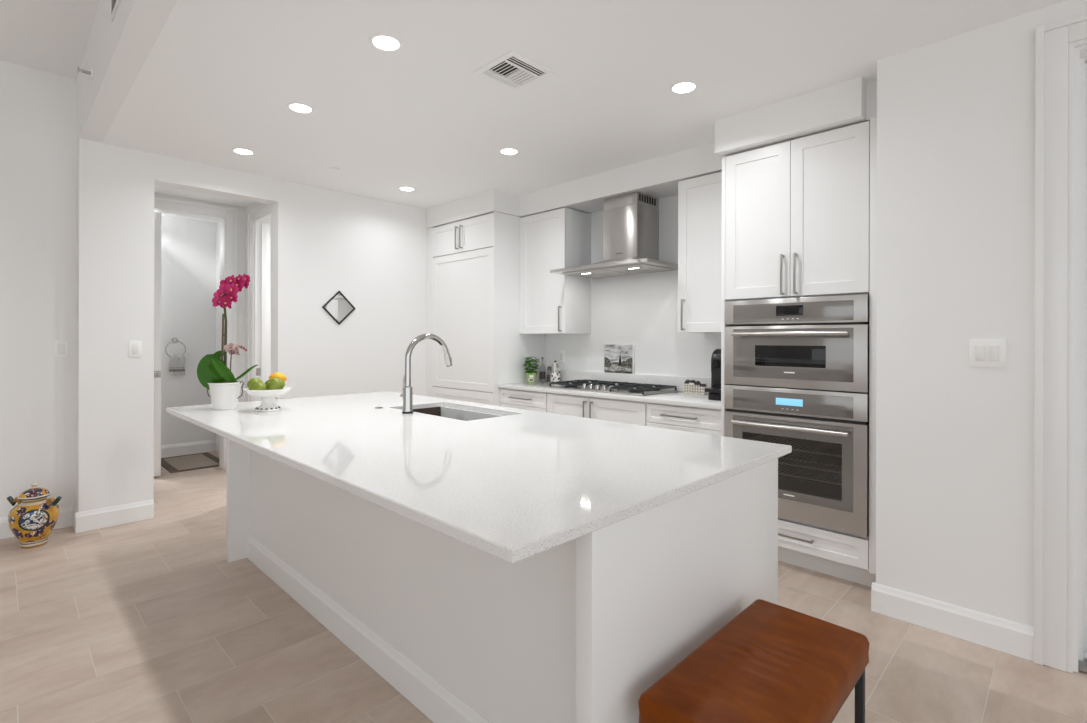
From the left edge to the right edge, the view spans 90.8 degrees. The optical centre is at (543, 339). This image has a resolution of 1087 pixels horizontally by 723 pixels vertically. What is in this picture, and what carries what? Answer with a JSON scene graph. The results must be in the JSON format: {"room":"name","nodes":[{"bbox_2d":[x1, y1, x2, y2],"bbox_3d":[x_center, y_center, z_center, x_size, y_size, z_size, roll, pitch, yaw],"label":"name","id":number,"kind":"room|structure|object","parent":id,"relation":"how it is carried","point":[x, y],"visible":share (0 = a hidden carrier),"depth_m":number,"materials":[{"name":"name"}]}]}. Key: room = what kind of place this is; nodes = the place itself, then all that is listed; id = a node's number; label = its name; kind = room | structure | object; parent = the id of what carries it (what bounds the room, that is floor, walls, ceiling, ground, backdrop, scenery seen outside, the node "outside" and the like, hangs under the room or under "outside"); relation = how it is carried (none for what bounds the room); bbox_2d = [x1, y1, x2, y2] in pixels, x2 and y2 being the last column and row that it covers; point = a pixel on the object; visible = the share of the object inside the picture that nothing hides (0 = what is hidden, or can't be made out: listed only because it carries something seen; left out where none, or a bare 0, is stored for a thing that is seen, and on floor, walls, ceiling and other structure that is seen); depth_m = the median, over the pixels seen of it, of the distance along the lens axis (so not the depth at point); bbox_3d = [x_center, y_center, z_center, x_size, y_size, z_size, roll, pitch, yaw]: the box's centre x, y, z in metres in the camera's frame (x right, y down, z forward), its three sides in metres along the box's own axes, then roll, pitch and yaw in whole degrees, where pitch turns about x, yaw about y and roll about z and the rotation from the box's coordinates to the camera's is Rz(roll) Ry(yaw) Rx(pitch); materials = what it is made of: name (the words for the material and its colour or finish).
{"room":"kitchen","nodes":[
{"label":"kitchen","id":0,"kind":"room"},
{"bbox_2d":[0,60,76,517],"bbox_3d":[-5.169,-0.269,2.056,0.180,3.160,5.093,0,0,45],"label":"wall","id":1,"kind":"structure","parent":0,"point":[38,108],"depth_m":3.66,"materials":[{"name":"white paint"}]},
{"bbox_2d":[0,506,72,538],"bbox_3d":[-5.074,1.242,2.016,0.016,0.136,4.976,0,0,45],"label":"baseboard","id":2,"kind":"structure","parent":1,"relation":"attached to","point":[65,519],"depth_m":3.73,"materials":[{"name":"white paint"}]},
{"bbox_2d":[54,340,68,357],"bbox_3d":[-3.370,0.066,3.749,0.010,0.120,0.076,0,0,45],"label":"light switch","id":3,"kind":"object","parent":1,"relation":"attached to","point":[61,348],"visible":1,"depth_m":3.75,"materials":[{"name":"white plastic"}]},
{"bbox_2d":[0,0,100,79],"bbox_3d":[-1.929,-1.891,-1.128,9.300,0.100,5.093,0,0,45],"label":"ceiling","id":4,"kind":"structure","parent":0,"point":[50,36],"depth_m":3.22,"materials":[{"name":"white paint"}]},
{"bbox_2d":[76,0,176,144],"bbox_3d":[-0.095,-1.603,0.723,9.280,0.466,0.120,0,0,45],"label":"wall","id":5,"kind":"structure","parent":0,"point":[116,51],"depth_m":2.80,"materials":[{"name":"white paint"}]},
{"bbox_2d":[77,67,92,79],"bbox_3d":[-2.683,-1.568,3.139,0.070,0.070,0.066,0,0,45],"label":"sprinkler","id":6,"kind":"object","parent":5,"relation":"attached to","point":[90,72],"visible":1,"depth_m":3.14,"materials":[{"name":"white plastic"}]},
{"bbox_2d":[110,0,120,21],"bbox_3d":[-1.776,-1.626,2.286,0.870,0.180,0.010,0,0,45],"label":"air vent","id":7,"kind":"object","parent":5,"relation":"in","point":[114,4],"visible":1,"depth_m":2.54,"materials":[{"name":"white plastic"}]},
{"bbox_2d":[161,216,215,445],"bbox_3d":[-4.414,-0.034,5.954,0.230,2.694,1.310,0,0,45],"label":"wall","id":8,"kind":"structure","parent":0,"point":[188,246],"depth_m":6.12,"materials":[{"name":"white paint"}]},
{"bbox_2d":[165,338,185,356],"bbox_3d":[-4.135,0.093,6.022,0.070,0.228,0.196,0,0,45],"label":"towel ring","id":9,"kind":"object","parent":8,"relation":"attached to","point":[174,340],"visible":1,"depth_m":6.01,"materials":[{"name":"silver metal"}]},
{"bbox_2d":[168,354,185,375],"bbox_3d":[-4.112,0.282,6.016,0.070,0.238,0.164,0,0,45],"label":"hand towel","id":10,"kind":"object","parent":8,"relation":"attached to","point":[176,367],"visible":1,"depth_m":6.00,"materials":[{"name":"grey fabric"}]},
{"bbox_2d":[161,439,215,457],"bbox_3d":[-4.326,1.244,5.870,0.016,0.136,1.299,0,0,45],"label":"baseboard","id":11,"kind":"structure","parent":8,"relation":"attached to","point":[171,450],"depth_m":6.13,"materials":[{"name":"white paint"}]},
{"bbox_2d":[154,193,244,468],"bbox_3d":[-3.619,-0.032,5.171,0.140,2.694,1.310,0,0,45],"label":"wall","id":12,"kind":"structure","parent":0,"point":[240,210],"depth_m":5.54,"materials":[{"name":"white paint"}]},
{"bbox_2d":[154,212,161,476],"bbox_3d":[-3.957,0.042,5.382,0.803,2.516,0.060,0,0,45],"label":"door","id":13,"kind":"structure","parent":12,"relation":"in","point":[157,215],"depth_m":5.10,"materials":[{"name":"white paint"}]},
{"bbox_2d":[154,196,236,468],"bbox_3d":[-3.471,-0.016,5.202,0.028,2.660,0.892,0,0,45],"label":"door frame","id":14,"kind":"structure","parent":12,"relation":"attached to","point":[229,215],"depth_m":5.46,"materials":[{"name":"white paint"}]},
{"bbox_2d":[216,202,270,451],"bbox_3d":[-3.118,-0.031,5.702,2.430,2.694,0.150,0,0,45],"label":"wall","id":15,"kind":"structure","parent":0,"point":[267,219],"depth_m":5.58,"materials":[{"name":"white paint"}]},
{"bbox_2d":[247,204,270,401],"bbox_3d":[-2.594,0.009,5.163,0.996,2.614,0.174,0,0,45],"label":"door frame","id":16,"kind":"structure","parent":15,"relation":"attached to","point":[262,230],"depth_m":5.42,"materials":[{"name":"white paint"}]},
{"bbox_2d":[76,138,427,511],"bbox_3d":[-2.048,-0.028,5.086,0.380,2.694,3.607,0,0,45],"label":"wall","id":17,"kind":"structure","parent":0,"point":[325,242],"depth_m":4.37,"materials":[{"name":"white paint"}]},
{"bbox_2d":[73,506,77,530],"bbox_3d":[-3.252,1.247,3.726,0.184,0.136,0.016,0,0,45],"label":"baseboard","id":18,"kind":"structure","parent":17,"relation":"attached to","point":[75,510],"depth_m":3.74,"materials":[{"name":"white paint"}]},
{"bbox_2d":[75,499,153,532],"bbox_3d":[-3.032,1.247,3.806,0.016,0.136,0.437,0,0,45],"label":"baseboard","id":19,"kind":"structure","parent":17,"relation":"attached to","point":[94,519],"depth_m":3.79,"materials":[{"name":"white paint"}]},
{"bbox_2d":[129,341,141,356],"bbox_3d":[-2.957,0.068,3.884,0.010,0.120,0.076,0,0,45],"label":"light switch","id":20,"kind":"object","parent":17,"relation":"attached to","point":[135,347],"visible":1,"depth_m":3.88,"materials":[{"name":"white plastic"}]},
{"bbox_2d":[322,291,355,324],"bbox_3d":[-1.891,-0.296,4.963,0.013,0.316,0.316,0,0,45],"label":"mirror","id":21,"kind":"object","parent":17,"relation":"attached to","point":[338,307],"visible":1,"depth_m":4.96,"materials":[{"name":"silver metal"}]},
{"bbox_2d":[326,295,350,319],"bbox_3d":[-1.892,-0.296,4.964,0.004,0.236,0.236,0,0,45],"label":"mirror glass","id":22,"kind":"object","parent":21,"relation":"attached to","point":[338,307],"depth_m":4.96,"materials":[{"name":"white mirror"}]},
{"bbox_2d":[270,232,270,374],"bbox_3d":[-2.350,-0.029,6.483,2.430,2.694,2.040,0,0,45],"label":"wall","id":23,"kind":"structure","parent":0,"point":[270,232],"depth_m":6.89,"materials":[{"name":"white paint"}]},
{"bbox_2d":[0,451,1086,722],"bbox_3d":[-1.561,1.350,1.172,12.148,0.060,8.900,0,0,45],"label":"floor","id":24,"kind":"structure","parent":0,"point":[149,620],"depth_m":2.28,"materials":[{"name":"tile"}]},
{"bbox_2d":[7,481,61,547],"bbox_3d":[-3.265,1.111,3.438,0.254,0.408,0.250,0,0,45],"label":"ceramic jar","id":25,"kind":"object","parent":24,"relation":"on","point":[31,521],"visible":1,"depth_m":3.38,"materials":[{"name":"ceramic"}]},
{"bbox_2d":[161,452,218,472],"bbox_3d":[-3.781,1.309,5.748,0.825,0.009,0.510,0,0,45],"label":"floor mat","id":26,"kind":"object","parent":24,"relation":"on","point":[182,463],"visible":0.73,"depth_m":5.70,"materials":[{"name":"beige"}]},
{"bbox_2d":[427,211,545,405],"bbox_3d":[-0.605,0.077,5.498,1.096,2.489,0.674,0,0,45],"label":"tall cabinet","id":27,"kind":"object","parent":24,"relation":"on","point":[473,296],"visible":0.46,"depth_m":5.10,"materials":[{"name":"white paint"}]},
{"bbox_2d":[433,213,492,257],"bbox_3d":[-0.579,-1.006,5.449,0.965,0.312,0.712,0,0,45],"label":"upper cabinet","id":28,"kind":"object","parent":27,"relation":"attached to","point":[476,233],"visible":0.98,"depth_m":5.19,"materials":[{"name":"white paint"}]},
{"bbox_2d":[226,406,777,722],"bbox_3d":[-0.508,0.880,2.607,2.813,0.884,1.095,0,0,45],"label":"kitchen island","id":29,"kind":"object","parent":24,"relation":"on","point":[576,630],"visible":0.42,"depth_m":1.73,"materials":[{"name":"white paint"}]},
{"bbox_2d":[166,391,791,563],"bbox_3d":[-0.641,0.423,2.644,3.069,0.029,1.467,0,0,45],"label":"island countertop","id":30,"kind":"structure","parent":29,"relation":"on","point":[518,485],"depth_m":1.84,"materials":[{"name":"white stone"}]},
{"bbox_2d":[197,274,256,409],"bbox_3d":[-1.839,0.010,3.118,0.268,0.791,0.198,0,0,22],"label":"potted orchid","id":31,"kind":"object","parent":30,"relation":"on","point":[213,373],"visible":1,"depth_m":3.11,"materials":[{"name":"green plant"}]},
{"bbox_2d":[243,387,291,411],"bbox_3d":[-1.581,0.342,3.078,0.252,0.127,0.252,0,0,45],"label":"footed bowl","id":32,"kind":"object","parent":30,"relation":"on","point":[268,404],"visible":0.94,"depth_m":3.03,"materials":[{"name":"white ceramic"}]},
{"bbox_2d":[247,378,262,389],"bbox_3d":[-1.647,0.257,3.063,0.082,0.079,0.081,0,0,45],"label":"lime","id":33,"kind":"object","parent":32,"relation":"on","point":[251,382],"visible":0.62,"depth_m":3.03,"materials":[{"name":"green food"}]},
{"bbox_2d":[252,382,266,389],"bbox_3d":[-1.599,0.275,3.023,0.078,0.071,0.072,0,0,45],"label":"lime","id":34,"kind":"object","parent":32,"relation":"in","point":[259,385],"visible":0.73,"depth_m":3.00,"materials":[{"name":"green food"}]},
{"bbox_2d":[268,378,284,389],"bbox_3d":[-1.521,0.257,3.054,0.080,0.080,0.086,0,0,45],"label":"lime","id":35,"kind":"object","parent":32,"relation":"on","point":[275,383],"visible":0.88,"depth_m":3.03,"materials":[{"name":"green food"}]},
{"bbox_3d":[-1.587,0.265,3.124,0.073,0.071,0.073,0,0,45],"label":"lime","id":36,"kind":"object","parent":32,"relation":"in","visible":0},
{"bbox_2d":[269,372,286,381],"bbox_3d":[-1.545,0.225,3.118,0.081,0.071,0.080,0,0,45],"label":"lemon","id":37,"kind":"object","parent":36,"relation":"on","point":[282,376],"visible":0.73,"depth_m":3.10,"materials":[{"name":"food"}]},
{"bbox_2d":[400,333,451,413],"bbox_3d":[-0.673,0.186,3.087,0.097,0.444,0.328,0,0,45],"label":"kitchen faucet","id":38,"kind":"object","parent":30,"relation":"on","point":[407,390],"visible":1,"depth_m":2.98,"materials":[{"name":"silver metal"}]},
{"bbox_2d":[413,406,504,415],"bbox_3d":[-0.524,0.543,3.115,0.806,0.210,0.432,0,0,45],"label":"sink","id":39,"kind":"object","parent":30,"relation":"in","point":[436,411],"visible":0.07,"depth_m":3.46,"materials":[{"name":"grey metal"}]},
{"bbox_2d":[500,388,547,411],"bbox_3d":[0.010,0.882,4.915,0.598,0.881,0.642,0,0,45],"label":"drawer","id":40,"kind":"object","parent":24,"relation":"on","point":[512,398],"visible":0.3,"depth_m":4.69,"materials":[{"name":"white paint"}]},
{"bbox_2d":[498,369,720,409],"bbox_3d":[0.572,0.367,4.372,2.160,0.148,0.630,0,0,45],"label":"countertop","id":41,"kind":"structure","parent":40,"relation":"on","point":[680,398],"depth_m":4.33,"materials":[{"name":"white stone"}]},
{"bbox_2d":[522,356,539,382],"bbox_3d":[-0.116,0.283,5.044,0.176,0.252,0.173,0,0,2],"label":"basil","id":42,"kind":"object","parent":41,"relation":"on","point":[531,375],"visible":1,"depth_m":5.02,"materials":[{"name":"green plant"}]},
{"bbox_2d":[526,372,536,382],"bbox_3d":[-0.114,0.359,5.054,0.108,0.100,0.108,0,0,45],"label":"pot","id":43,"kind":"object","parent":41,"relation":"on","point":[531,376],"depth_m":5.01,"materials":[{"name":"green ceramic"}]},
{"bbox_2d":[539,357,544,381],"bbox_3d":[-0.010,0.289,5.190,0.059,0.240,0.059,0,0,45],"label":"oil bottle","id":44,"kind":"object","parent":41,"relation":"on","point":[542,367],"visible":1,"depth_m":5.17,"materials":[{"name":"clear glass"}]},
{"bbox_2d":[547,366,551,381],"bbox_3d":[0.057,0.333,5.166,0.050,0.152,0.049,0,0,45],"label":"grinder","id":45,"kind":"object","parent":41,"relation":"on","point":[549,368],"visible":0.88,"depth_m":5.15,"materials":[{"name":"clear glass"}]},
{"bbox_2d":[550,360,560,381],"bbox_3d":[0.114,0.303,5.124,0.106,0.212,0.106,0,0,0],"label":"decanter","id":46,"kind":"object","parent":41,"relation":"on","point":[555,376],"visible":0.94,"depth_m":5.09,"materials":[{"name":"ceramic"}]},
{"bbox_2d":[548,379,678,395],"bbox_3d":[0.555,0.385,4.424,0.977,0.051,0.500,0,0,45],"label":"gas cooktop","id":47,"kind":"object","parent":41,"relation":"in","point":[638,389],"visible":1,"depth_m":4.29,"materials":[{"name":"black metal"}]},
{"bbox_2d":[548,385,678,395],"bbox_3d":[0.554,0.406,4.424,0.977,0.010,0.500,0,0,45],"label":"tray","id":48,"kind":"object","parent":47,"relation":"attached to","point":[593,388],"depth_m":4.23,"materials":[{"name":"metal"}]},
{"bbox_2d":[684,380,689,393],"bbox_3d":[1.108,0.360,4.124,0.040,0.105,0.041,0,0,45],"label":"house","id":49,"kind":"object","parent":41,"relation":"on","point":[686,383],"visible":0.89,"depth_m":4.11,"materials":[{"name":"beige ceramic"}]},
{"bbox_2d":[689,380,695,393],"bbox_3d":[1.139,0.361,4.094,0.040,0.103,0.041,0,0,45],"label":"house","id":50,"kind":"object","parent":41,"relation":"on","point":[691,382],"visible":0.86,"depth_m":4.08,"materials":[{"name":"beige ceramic"}]},
{"bbox_2d":[694,381,700,393],"bbox_3d":[1.169,0.362,4.064,0.040,0.100,0.041,0,0,45],"label":"house","id":51,"kind":"object","parent":41,"relation":"on","point":[697,383],"visible":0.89,"depth_m":4.05,"materials":[{"name":"beige ceramic"}]},
{"bbox_2d":[699,384,706,394],"bbox_3d":[1.200,0.372,4.034,0.040,0.080,0.041,0,0,45],"label":"house","id":52,"kind":"object","parent":41,"relation":"on","point":[702,387],"visible":0.98,"depth_m":4.02,"materials":[{"name":"beige ceramic"}]},
{"bbox_2d":[705,349,720,400],"bbox_3d":[1.283,0.239,3.756,0.140,0.349,0.390,0,0,45],"label":"coffee machine","id":53,"kind":"object","parent":41,"relation":"on","point":[714,391],"visible":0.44,"depth_m":3.68,"materials":[{"name":"black plastic"}]},
{"bbox_2d":[705,387,720,392],"bbox_3d":[1.178,0.347,3.649,0.132,0.032,0.090,0,0,45],"label":"tray","id":54,"kind":"object","parent":53,"relation":"on","point":[712,389],"depth_m":3.63,"materials":[{"name":"black plastic"}]},
{"bbox_2d":[547,393,647,425],"bbox_3d":[0.574,0.884,4.359,0.982,0.881,0.642,0,0,45],"label":"base cabinet","id":55,"kind":"object","parent":24,"relation":"on","point":[615,410],"visible":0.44,"depth_m":4.12,"materials":[{"name":"white paint"}]},
{"bbox_2d":[646,402,720,435],"bbox_3d":[1.130,0.885,3.812,0.574,0.881,0.642,0,0,45],"label":"base cabinet","id":56,"kind":"object","parent":24,"relation":"on","point":[675,417],"visible":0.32,"depth_m":3.60,"materials":[{"name":"white paint"}]},
{"bbox_2d":[638,599,869,722],"bbox_3d":[0.578,1.078,1.407,0.332,0.493,0.695,0,0,45],"label":"leather bench","id":57,"kind":"object","parent":24,"relation":"on","point":[771,663],"visible":1,"depth_m":1.35,"materials":[{"name":"brown leather"}]},
{"bbox_2d":[721,117,876,586],"bbox_3d":[1.649,0.083,3.285,0.896,2.489,0.667,0,0,45],"label":"tall cabinet","id":58,"kind":"object","parent":24,"relation":"on","point":[799,216],"visible":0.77,"depth_m":3.03,"materials":[{"name":"white paint"}]},
{"bbox_2d":[724,384,868,537],"bbox_3d":[1.595,0.660,3.269,0.788,0.752,0.646,0,0,45],"label":"wall oven","id":59,"kind":"object","parent":58,"relation":"in","point":[823,482],"visible":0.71,"depth_m":3.04,"materials":[{"name":"grey metal"}]},
{"bbox_2d":[725,294,868,392],"bbox_3d":[1.597,0.019,3.269,0.788,0.518,0.646,0,0,45],"label":"speed oven","id":60,"kind":"object","parent":58,"relation":"in","point":[820,342],"visible":0.99,"depth_m":3.04,"materials":[{"name":"grey metal"}]},
{"bbox_2d":[102,0,1066,231],"bbox_3d":[0.414,-1.419,2.822,11.500,0.100,3.587,0,0,45],"label":"ceiling","id":61,"kind":"structure","parent":0,"point":[219,76],"depth_m":2.81,"materials":[{"name":"white paint"}]},
{"bbox_2d":[231,148,254,154],"bbox_3d":[-2.192,-1.373,3.917,0.154,0.004,0.154,0,0,45],"label":"recessed light","id":62,"kind":"object","parent":61,"relation":"in","point":[242,151],"visible":1,"depth_m":3.91,"materials":[{"name":"white glass"}]},
{"bbox_2d":[286,102,314,113],"bbox_3d":[-1.440,-1.371,3.177,0.154,0.004,0.154,0,0,45],"label":"recessed light","id":63,"kind":"object","parent":61,"relation":"in","point":[297,107],"visible":1,"depth_m":3.17,"materials":[{"name":"white glass"}]},
{"bbox_2d":[369,33,402,51],"bbox_3d":[-0.727,-1.369,2.476,0.154,0.004,0.154,0,0,45],"label":"recessed light","id":64,"kind":"object","parent":61,"relation":"in","point":[380,41],"visible":1,"depth_m":2.47,"materials":[{"name":"white plastic"}]},
{"bbox_2d":[398,186,415,190],"bbox_3d":[-1.241,-1.371,4.876,0.154,0.004,0.154,0,0,45],"label":"recessed light","id":65,"kind":"object","parent":61,"relation":"in","point":[403,188],"visible":1,"depth_m":4.86,"materials":[{"name":"white glass"}]},
{"bbox_2d":[499,148,519,154],"bbox_3d":[-0.250,-1.368,3.901,0.154,0.004,0.154,0,0,45],"label":"recessed light","id":66,"kind":"object","parent":61,"relation":"in","point":[505,151],"visible":1,"depth_m":3.90,"materials":[{"name":"white glass"}]},
{"bbox_2d":[473,50,553,91],"bbox_3d":[-0.153,-1.364,2.744,0.298,0.012,0.292,0,0,45],"label":"ceiling vent","id":67,"kind":"object","parent":61,"relation":"in","point":[513,71],"visible":1,"depth_m":2.73,"materials":[{"name":"white plastic"}]},
{"bbox_2d":[669,81,698,93],"bbox_3d":[0.760,-1.366,2.907,0.154,0.004,0.154,0,0,45],"label":"recessed light","id":68,"kind":"object","parent":61,"relation":"in","point":[682,87],"visible":1,"depth_m":2.90,"materials":[{"name":"white"}]},
{"bbox_2d":[546,195,720,377],"bbox_3d":[0.778,-0.021,4.724,4.158,2.694,0.160,0,0,45],"label":"wall","id":69,"kind":"structure","parent":0,"point":[639,310],"depth_m":4.54,"materials":[{"name":"white paint"}]},
{"bbox_2d":[519,208,590,333],"bbox_3d":[0.091,-0.607,5.007,0.580,1.102,0.401,0,0,45],"label":"upper cabinet","id":70,"kind":"object","parent":69,"relation":"attached to","point":[549,303],"visible":0.94,"depth_m":4.85,"materials":[{"name":"white paint"}]},
{"bbox_2d":[559,350,564,362],"bbox_3d":[0.175,0.162,5.196,0.076,0.120,0.010,0,0,45],"label":"wall outlet","id":71,"kind":"object","parent":69,"relation":"attached to","point":[561,352],"visible":1,"depth_m":5.19,"materials":[{"name":"white plastic"}]},
{"bbox_2d":[550,192,677,277],"bbox_3d":[0.592,-0.860,4.384,0.965,0.615,0.588,0,0,45],"label":"range hood","id":72,"kind":"object","parent":69,"relation":"attached to","point":[630,220],"visible":1,"depth_m":4.32,"materials":[{"name":"silver metal"}]},
{"bbox_2d":[604,345,634,373],"bbox_3d":[0.665,0.168,4.711,0.318,0.248,0.013,0,0,45],"label":"picture","id":73,"kind":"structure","parent":69,"relation":"attached to","point":[617,358],"depth_m":4.70,"materials":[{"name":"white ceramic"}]},
{"bbox_2d":[678,172,721,332],"bbox_3d":[1.258,-0.604,3.859,0.463,1.102,0.401,0,0,45],"label":"upper cabinet","id":74,"kind":"object","parent":69,"relation":"attached to","point":[699,198],"visible":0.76,"depth_m":3.79,"materials":[{"name":"white paint"}]},
{"bbox_2d":[426,77,876,227],"bbox_3d":[0.483,-1.269,4.420,4.158,0.200,0.691,0,0,45],"label":"wall","id":75,"kind":"structure","parent":0,"point":[854,101],"depth_m":3.81,"materials":[{"name":"white paint"}]},
{"bbox_2d":[876,0,1086,626],"bbox_3d":[3.663,-0.014,1.310,4.742,2.694,0.980,0,0,45],"label":"wall","id":76,"kind":"structure","parent":0,"point":[956,114],"depth_m":2.40,"materials":[{"name":"white paint"}]},
{"bbox_2d":[871,582,1033,661],"bbox_3d":[1.819,1.260,2.423,0.589,0.136,0.016,0,0,45],"label":"baseboard","id":77,"kind":"structure","parent":76,"relation":"attached to","point":[1003,635],"depth_m":2.39,"materials":[{"name":"white paint"}]},
{"bbox_2d":[969,339,1005,367],"bbox_3d":[1.924,0.059,2.326,0.124,0.120,0.010,0,0,45],"label":"light switch","id":78,"kind":"object","parent":76,"relation":"attached to","point":[982,352],"visible":1,"depth_m":2.32,"materials":[{"name":"white plastic"}]},
{"bbox_2d":[1034,12,1086,672],"bbox_3d":[2.669,0.024,2.128,1.035,2.611,0.808,0,0,45],"label":"door frame","id":79,"kind":"structure","parent":76,"relation":"attached to","point":[1056,42],"depth_m":2.17,"materials":[{"name":"white paint"}]},
{"bbox_2d":[1079,63,1086,673],"bbox_3d":[2.483,0.092,1.938,0.773,2.475,0.180,0,0,45],"label":"door","id":80,"kind":"structure","parent":76,"relation":"in","point":[1082,664],"depth_m":2.22,"materials":[{"name":"white paint"}]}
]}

